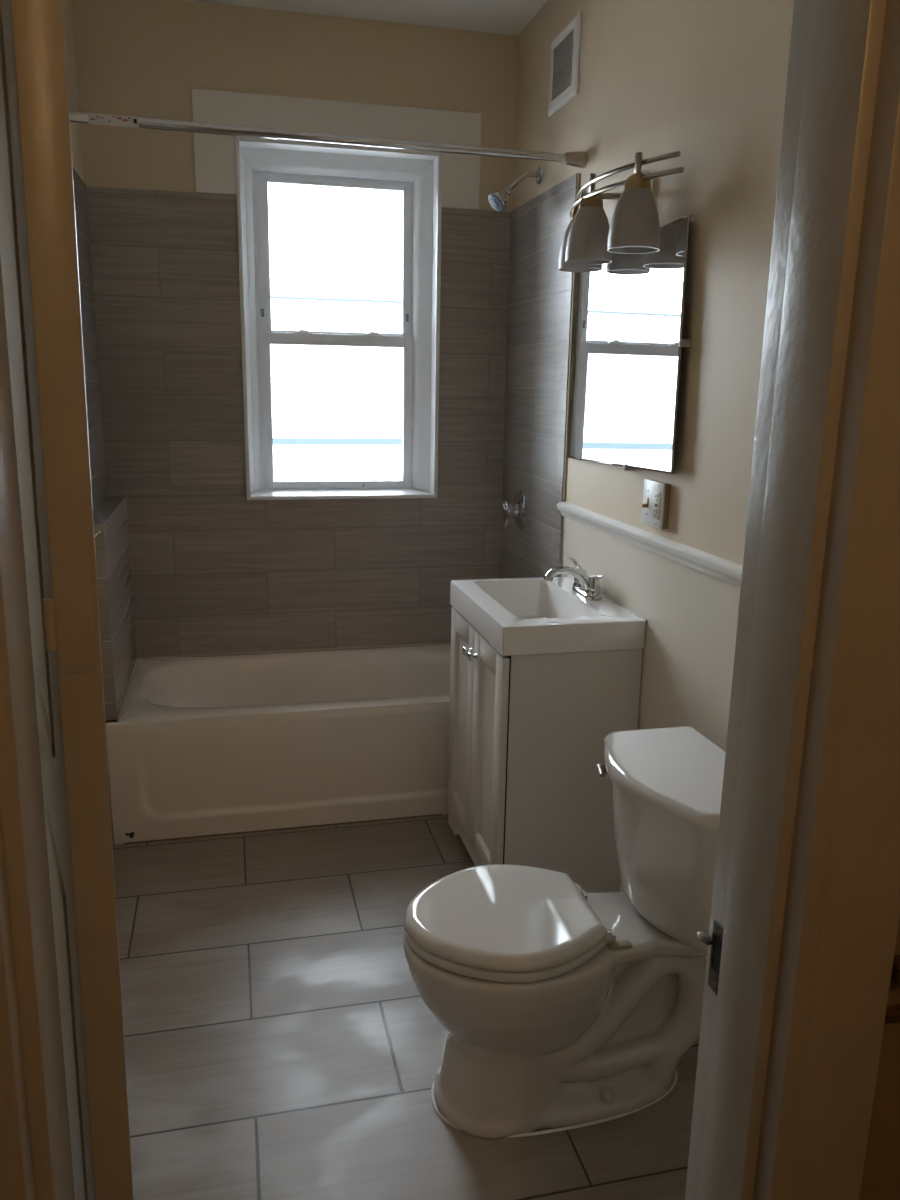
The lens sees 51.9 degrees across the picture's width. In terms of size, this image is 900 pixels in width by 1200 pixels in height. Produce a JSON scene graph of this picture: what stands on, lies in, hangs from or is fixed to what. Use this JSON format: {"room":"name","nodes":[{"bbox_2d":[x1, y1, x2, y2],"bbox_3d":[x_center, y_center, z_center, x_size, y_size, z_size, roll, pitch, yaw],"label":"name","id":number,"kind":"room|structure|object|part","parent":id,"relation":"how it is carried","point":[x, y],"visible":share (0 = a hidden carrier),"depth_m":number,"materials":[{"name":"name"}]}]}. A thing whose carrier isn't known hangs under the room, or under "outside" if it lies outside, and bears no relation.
{"room":"bathroom","nodes":[
{"label":"bathroom","id":0,"kind":"room"},
{"bbox_2d":[63,0,83,181],"bbox_3d":[-0.989,-0.299,1.957,0.120,2.824,2.920,-2,14,-13],"label":"wall","id":1,"kind":"structure","parent":0,"point":[77,164],"depth_m":2.99,"materials":[{"name":"beige paint"}]},
{"bbox_2d":[73,168,106,509],"bbox_3d":[-1.176,-0.800,2.949,0.009,1.100,0.711,-2,14,-13],"label":"wall tile","id":2,"kind":"structure","parent":1,"relation":"attached to","point":[93,399],"depth_m":3.10,"materials":[{"name":"grey tile"}]},
{"bbox_2d":[69,111,587,167],"bbox_3d":[-0.336,-1.312,2.629,1.532,0.054,0.046,-2,14,-13],"label":"shower rod","id":3,"kind":"object","parent":1,"relation":"attached to","point":[579,159],"visible":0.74,"depth_m":2.61,"materials":[{"name":"silver metal"}]},
{"bbox_2d":[91,116,136,123],"bbox_3d":[-0.903,-1.292,2.482,0.117,0.015,0.003,-2,14,-13],"label":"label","id":4,"kind":"object","parent":3,"relation":"on","point":[94,119],"depth_m":2.48,"materials":[{"name":"paper"}]},
{"bbox_2d":[93,496,136,839],"bbox_3d":[-1.160,0.199,3.208,0.067,1.036,0.682,-2,14,-13],"label":"wall ledge","id":5,"kind":"object","parent":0,"point":[110,517],"visible":0.54,"depth_m":2.99,"materials":[{"name":"tile"}]},
{"bbox_2d":[71,0,517,211],"bbox_3d":[-0.552,-0.689,3.650,1.773,2.824,0.260,-2,14,-13],"label":"wall","id":6,"kind":"structure","parent":0,"point":[135,58],"depth_m":3.20,"materials":[{"name":"beige paint"}]},
{"bbox_2d":[126,495,245,501],"bbox_3d":[-0.986,-0.381,3.468,0.432,0.020,0.009,-2,14,-13],"label":"trim","id":7,"kind":"structure","parent":6,"relation":"attached to","point":[215,497],"depth_m":3.46,"materials":[{"name":"tile"}]},
{"bbox_2d":[86,186,510,656],"bbox_3d":[-0.522,-0.624,3.532,1.533,1.688,0.009,-2,14,-13],"label":"wall tile","id":8,"kind":"structure","parent":6,"relation":"attached to","point":[209,577],"depth_m":3.54,"materials":[{"name":"grey tile"}]},
{"bbox_2d":[191,88,480,209],"bbox_3d":[-0.389,-1.612,3.326,1.029,0.332,0.012,-2,14,-13],"label":"trim","id":9,"kind":"structure","parent":6,"relation":"attached to","point":[214,154],"depth_m":3.29,"materials":[{"name":"paint"}]},
{"bbox_2d":[235,137,441,499],"bbox_3d":[-0.426,-1.037,3.561,0.744,1.271,0.230,-2,14,-13],"label":"window","id":10,"kind":"structure","parent":6,"relation":"in","point":[259,162],"depth_m":3.56,"materials":[{"name":"white paint"}]},
{"bbox_3d":[-0.442,-1.310,3.589,0.600,0.611,0.030,-2,14,-13],"label":"sash","id":11,"kind":"part","parent":10,"relation":"part of","materials":[{"name":"plastic"}]},
{"bbox_3d":[-0.446,-0.748,3.689,0.600,0.603,0.030,-2,14,-13],"label":"sash","id":12,"kind":"part","parent":10,"relation":"part of","materials":[{"name":"plastic"}]},
{"bbox_2d":[188,0,547,35],"bbox_3d":[-0.183,-1.784,1.904,1.773,0.120,3.120,-2,14,-13],"label":"ceiling","id":13,"kind":"structure","parent":0,"point":[506,17],"depth_m":3.16,"materials":[{"name":"paint"}]},
{"bbox_2d":[112,814,699,1199],"bbox_3d":[-0.231,0.964,2.550,1.773,0.120,3.120,-2,14,-13],"label":"floor","id":14,"kind":"structure","parent":0,"point":[281,1041],"depth_m":2.08,"materials":[{"name":"tile"}]},
{"bbox_2d":[106,642,450,844],"bbox_3d":[-0.439,0.478,3.430,1.479,0.416,0.722,-2,14,-13],"label":"bathtub","id":15,"kind":"object","parent":14,"relation":"on","point":[199,745],"visible":0.7,"depth_m":3.10,"materials":[{"name":"ceramic"}]},
{"bbox_2d":[118,644,450,721],"bbox_3d":[-0.425,0.442,3.434,1.448,0.337,0.704,-2,14,-13],"label":"basin","id":16,"kind":"object","parent":15,"relation":"in","point":[406,682],"depth_m":3.58,"materials":[{"name":"ceramic"}]},
{"bbox_2d":[448,607,642,892],"bbox_3d":[0.247,0.448,2.841,0.424,0.768,0.586,-2,14,-13],"label":"vanity cabinet","id":17,"kind":"object","parent":14,"relation":"on","point":[527,733],"visible":0.69,"depth_m":2.57,"materials":[{"name":"white wood"}]},
{"bbox_3d":[0.042,0.389,2.931,0.019,0.685,0.290,-2,14,-13],"label":"door","id":18,"kind":"part","parent":17,"relation":"part of","materials":[{"name":"white wood"}]},
{"bbox_3d":[0.070,0.793,2.881,0.018,0.072,0.586,-2,14,-13],"label":"foot rail","id":19,"kind":"part","parent":17,"relation":"part of","materials":[{"name":"white wood"}]},
{"bbox_3d":[0.051,0.151,2.754,0.026,0.024,0.028,-2,14,-13],"label":"knob","id":20,"kind":"part","parent":17,"relation":"part of","materials":[{"name":"silver metal"}]},
{"bbox_3d":[0.065,0.164,2.697,0.026,0.024,0.028,-2,14,-13],"label":"knob","id":21,"kind":"part","parent":17,"relation":"part of","materials":[{"name":"silver metal"}]},
{"bbox_3d":[0.109,0.455,2.655,0.019,0.685,0.290,-2,14,-13],"label":"door","id":22,"kind":"part","parent":17,"relation":"part of","materials":[{"name":"white wood"}]},
{"bbox_2d":[450,575,646,655],"bbox_3d":[0.266,0.051,2.751,0.405,0.119,0.598,-2,14,-13],"label":"sink","id":23,"kind":"object","parent":17,"relation":"in","point":[536,615],"visible":0.98,"depth_m":2.57,"materials":[{"name":"ceramic"}]},
{"bbox_2d":[544,557,603,600],"bbox_3d":[0.359,-0.066,2.770,0.165,0.108,0.156,-2,14,-13],"label":"faucet","id":24,"kind":"object","parent":23,"relation":"on","point":[588,588],"visible":1,"depth_m":2.75,"materials":[{"name":"silver metal"}]},
{"bbox_3d":[0.355,-0.064,2.769,0.158,0.082,0.038,-2,14,-13],"label":"spout","id":25,"kind":"part","parent":24,"relation":"part of","materials":[{"name":"silver metal"}]},
{"bbox_3d":[0.397,-0.088,2.833,0.058,0.092,0.047,9,15,30],"label":"handle","id":26,"kind":"part","parent":24,"relation":"part of","materials":[{"name":"silver metal"}]},
{"bbox_3d":[0.426,-0.048,2.734,0.048,0.059,0.050,-2,14,-13],"label":"handle","id":27,"kind":"part","parent":24,"relation":"part of","materials":[{"name":"silver metal"}]},
{"bbox_2d":[403,726,725,1138],"bbox_3d":[0.257,0.695,1.918,0.716,0.713,0.448,-2,14,-13],"label":"toilet","id":28,"kind":"object","parent":14,"relation":"on","point":[561,1006],"visible":0.95,"depth_m":1.84,"materials":[{"name":"white ceramic"}]},
{"bbox_3d":[0.097,0.657,1.870,0.381,0.019,0.359,-2,14,-13],"label":"seat","id":29,"kind":"part","parent":28,"relation":"part of","materials":[{"name":"plastic"}]},
{"bbox_3d":[0.097,0.630,1.863,0.385,0.026,0.363,-2,14,-13],"label":"lid","id":30,"kind":"part","parent":28,"relation":"part of","materials":[{"name":"plastic"}]},
{"bbox_3d":[0.239,0.854,1.951,0.683,0.385,0.354,-2,14,-13],"label":"bowl","id":31,"kind":"part","parent":28,"relation":"part of","materials":[{"name":"white ceramic"}]},
{"bbox_3d":[0.334,0.370,2.016,0.033,0.026,0.045,-2,14,-13],"label":"flush lever","id":32,"kind":"part","parent":28,"relation":"part of","materials":[{"name":"silver metal"}]},
{"bbox_3d":[0.474,0.518,1.928,0.253,0.290,0.420,-2,14,-13],"label":"tank","id":33,"kind":"part","parent":28,"relation":"part of","materials":[{"name":"white ceramic"}]},
{"bbox_3d":[0.474,0.359,1.890,0.281,0.040,0.448,-2,14,-13],"label":"tank lid","id":34,"kind":"part","parent":28,"relation":"part of","materials":[{"name":"white ceramic"}]},
{"bbox_2d":[512,0,793,960],"bbox_3d":[0.619,-0.359,2.335,0.120,2.824,2.920,-2,14,-13],"label":"wall","id":35,"kind":"structure","parent":0,"point":[705,81],"depth_m":2.21,"materials":[{"name":"beige paint"}]},
{"bbox_2d":[488,165,542,211],"bbox_3d":[0.226,-1.418,3.178,0.190,0.161,0.073,-4,14,-19],"label":"shower fixture","id":36,"kind":"object","parent":35,"relation":"attached to","point":[498,200],"visible":1,"depth_m":3.17,"materials":[{"name":"silver metal"}]},
{"bbox_3d":[0.251,-1.443,3.192,0.117,0.073,0.021,-3,14,-16],"label":"arm","id":37,"kind":"part","parent":36,"relation":"part of","materials":[{"name":"silver metal"}]},
{"bbox_2d":[500,173,577,578],"bbox_3d":[0.301,-0.573,3.374,0.010,1.690,0.691,-2,14,-13],"label":"wall tile","id":38,"kind":"structure","parent":35,"relation":"attached to","point":[539,294],"depth_m":3.28,"materials":[{"name":"grey tile"}]},
{"bbox_2d":[501,490,526,529],"bbox_3d":[0.235,-0.343,3.511,0.073,0.152,0.152,-2,14,-13],"label":"shower valve","id":39,"kind":"object","parent":38,"relation":"attached to","point":[516,509],"visible":1,"depth_m":3.49,"materials":[{"name":"silver metal"}]},
{"bbox_3d":[0.219,-0.300,3.513,0.036,0.053,0.020,-10,17,-40],"label":"lever","id":40,"kind":"part","parent":39,"relation":"part of","materials":[{"name":"silver metal"}]},
{"bbox_3d":[0.223,-0.342,3.508,0.047,0.084,0.084,-2,14,-13],"label":"knob","id":41,"kind":"part","parent":39,"relation":"part of","materials":[{"name":"silver metal"}]},
{"bbox_2d":[548,11,581,116],"bbox_3d":[0.360,-1.693,2.933,0.012,0.227,0.261,-2,14,-13],"label":"air vent","id":42,"kind":"object","parent":35,"relation":"in","point":[565,47],"visible":1,"depth_m":2.91,"materials":[{"name":"paint"}]},
{"bbox_2d":[563,173,580,500],"bbox_3d":[0.389,-0.823,2.965,0.007,1.010,0.012,-2,14,-13],"label":"trim","id":43,"kind":"structure","parent":35,"relation":"attached to","point":[578,174],"depth_m":2.99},
{"bbox_2d":[558,151,683,271],"bbox_3d":[0.413,-1.006,2.418,0.195,0.226,0.690,-2,14,-13],"label":"vanity light","id":44,"kind":"object","parent":35,"relation":"attached to","point":[588,243],"visible":1,"depth_m":2.29,"materials":[{"name":"white glass"}]},
{"bbox_3d":[0.372,-1.010,2.621,0.125,0.140,0.125,-2,14,-13],"label":"lamp shade","id":45,"kind":"part","parent":44,"relation":"part of","materials":[{"name":"white glass"}]},
{"bbox_3d":[0.371,-0.971,2.451,0.125,0.140,0.125,-2,14,-13],"label":"lamp shade","id":46,"kind":"part","parent":44,"relation":"part of","materials":[{"name":"white glass"}]},
{"bbox_3d":[0.373,-1.086,2.424,0.012,0.059,0.015,-2,14,-13],"label":"post","id":47,"kind":"part","parent":44,"relation":"part of","materials":[{"name":"silver metal"}]},
{"bbox_3d":[0.434,-1.060,2.425,0.113,0.017,0.017,2,13,4],"label":"arm","id":48,"kind":"part","parent":44,"relation":"part of","materials":[{"name":"silver metal"}]},
{"bbox_3d":[0.445,-0.915,2.223,0.125,0.140,0.125,-2,14,-13],"label":"lamp shade","id":49,"kind":"part","parent":44,"relation":"part of","materials":[{"name":"white glass"}]},
{"bbox_3d":[0.447,-1.031,2.196,0.012,0.059,0.015,-2,14,-13],"label":"post","id":50,"kind":"part","parent":44,"relation":"part of","materials":[{"name":"silver metal"}]},
{"bbox_2d":[567,215,690,473],"bbox_3d":[0.473,-0.679,2.578,0.029,0.620,0.780,-2,14,-13],"label":"mirror","id":51,"kind":"object","parent":35,"relation":"attached to","point":[628,341],"visible":0.98,"depth_m":2.49,"materials":[{"name":"silver mirror"}]},
{"bbox_2d":[557,501,742,587],"bbox_3d":[0.611,-0.069,2.096,0.026,0.047,2.100,-2,14,-13],"label":"trim","id":52,"kind":"structure","parent":35,"relation":"attached to","point":[730,572],"depth_m":2.37,"materials":[{"name":"paint"}]},
{"bbox_2d":[642,479,670,529],"bbox_3d":[0.528,-0.249,2.398,0.036,0.118,0.116,-2,14,-13],"label":"wall plate","id":53,"kind":"object","parent":35,"relation":"attached to","point":[656,494],"visible":1,"depth_m":2.37,"materials":[{"name":"silver metal"}]},
{"bbox_2d":[653,491,660,519],"bbox_3d":[0.530,-0.242,2.369,0.003,0.070,0.034,-2,14,-13],"label":"outlet","id":54,"kind":"object","parent":53,"relation":"attached to","point":[656,494],"depth_m":2.36,"materials":[{"name":"white plastic"}]},
{"bbox_2d":[859,918,899,1199],"bbox_3d":[0.164,-0.056,0.750,2.153,2.704,0.006,-2,14,-13],"label":"wall","id":55,"kind":"structure","parent":0,"point":[881,1170],"depth_m":0.96,"materials":[{"name":"paint"}]},
{"bbox_2d":[885,955,899,1020],"bbox_3d":[0.881,0.367,1.013,0.928,0.065,0.020,-2,14,-13],"label":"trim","id":56,"kind":"structure","parent":55,"relation":"attached to","point":[892,1011],"depth_m":0.91,"materials":[{"name":"brown wood"}]},
{"bbox_3d":[0.138,-0.012,0.821,1.773,2.824,0.120,-2,14,-13],"label":"wall","id":57,"kind":"structure","parent":0,"visible":0},
{"bbox_2d":[17,1057,35,1199],"bbox_3d":[-0.386,0.245,0.680,0.108,2.130,0.022,-2,14,-13],"label":"trim","id":58,"kind":"structure","parent":57,"relation":"attached to","point":[27,1148],"depth_m":0.73,"materials":[{"name":"beige paint"}]},
{"bbox_2d":[0,254,74,1199],"bbox_3d":[-0.352,0.273,0.763,0.056,2.040,0.157,-2,14,-13],"label":"trim","id":59,"kind":"structure","parent":57,"relation":"attached to","point":[30,1017],"depth_m":0.71,"materials":[{"name":"beige paint"}]},
{"bbox_2d":[0,0,133,1199],"bbox_3d":[-0.475,0.184,1.122,0.122,2.028,0.664,-6,15,-27],"label":"door frame","id":60,"kind":"structure","parent":57,"relation":"in","point":[39,253],"depth_m":0.81,"materials":[{"name":"beige paint"}]},
{"bbox_2d":[697,920,723,994],"bbox_3d":[0.289,0.388,1.012,0.019,0.080,0.050,-7,15,-30],"label":"strike plate","id":61,"kind":"object","parent":57,"relation":"attached to","point":[715,941],"visible":0.62,"depth_m":1.01,"materials":[{"name":"metal"}]},
{"bbox_3d":[0.291,0.390,1.001,0.003,0.080,0.030,-2,14,-13],"label":"plate","id":62,"kind":"part","parent":61,"relation":"part of","materials":[{"name":"metal"}]},
{"bbox_2d":[685,0,899,1199],"bbox_3d":[0.311,0.248,0.919,0.036,2.040,0.157,-2,14,-13],"label":"trim","id":63,"kind":"structure","parent":57,"relation":"attached to","point":[834,283],"depth_m":0.83,"materials":[{"name":"beige paint"}]},
{"bbox_2d":[788,288,899,1199],"bbox_3d":[0.377,0.217,0.859,0.108,2.130,0.022,-2,14,-13],"label":"door frame","id":64,"kind":"structure","parent":57,"relation":"attached to","point":[861,911],"depth_m":0.86,"materials":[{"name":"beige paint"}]},
{"label":"outside","id":65,"kind":"structure","parent":0,"visible":0},
{"bbox_3d":[-4.499,-0.973,23.751,40.000,0.200,39.750,-2,14,-13],"label":"ground","id":66,"kind":"structure","parent":65,"visible":0},
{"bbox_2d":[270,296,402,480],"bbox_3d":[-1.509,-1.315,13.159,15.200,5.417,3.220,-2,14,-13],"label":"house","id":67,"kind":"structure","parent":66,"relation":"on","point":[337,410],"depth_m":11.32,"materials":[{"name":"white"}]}
]}

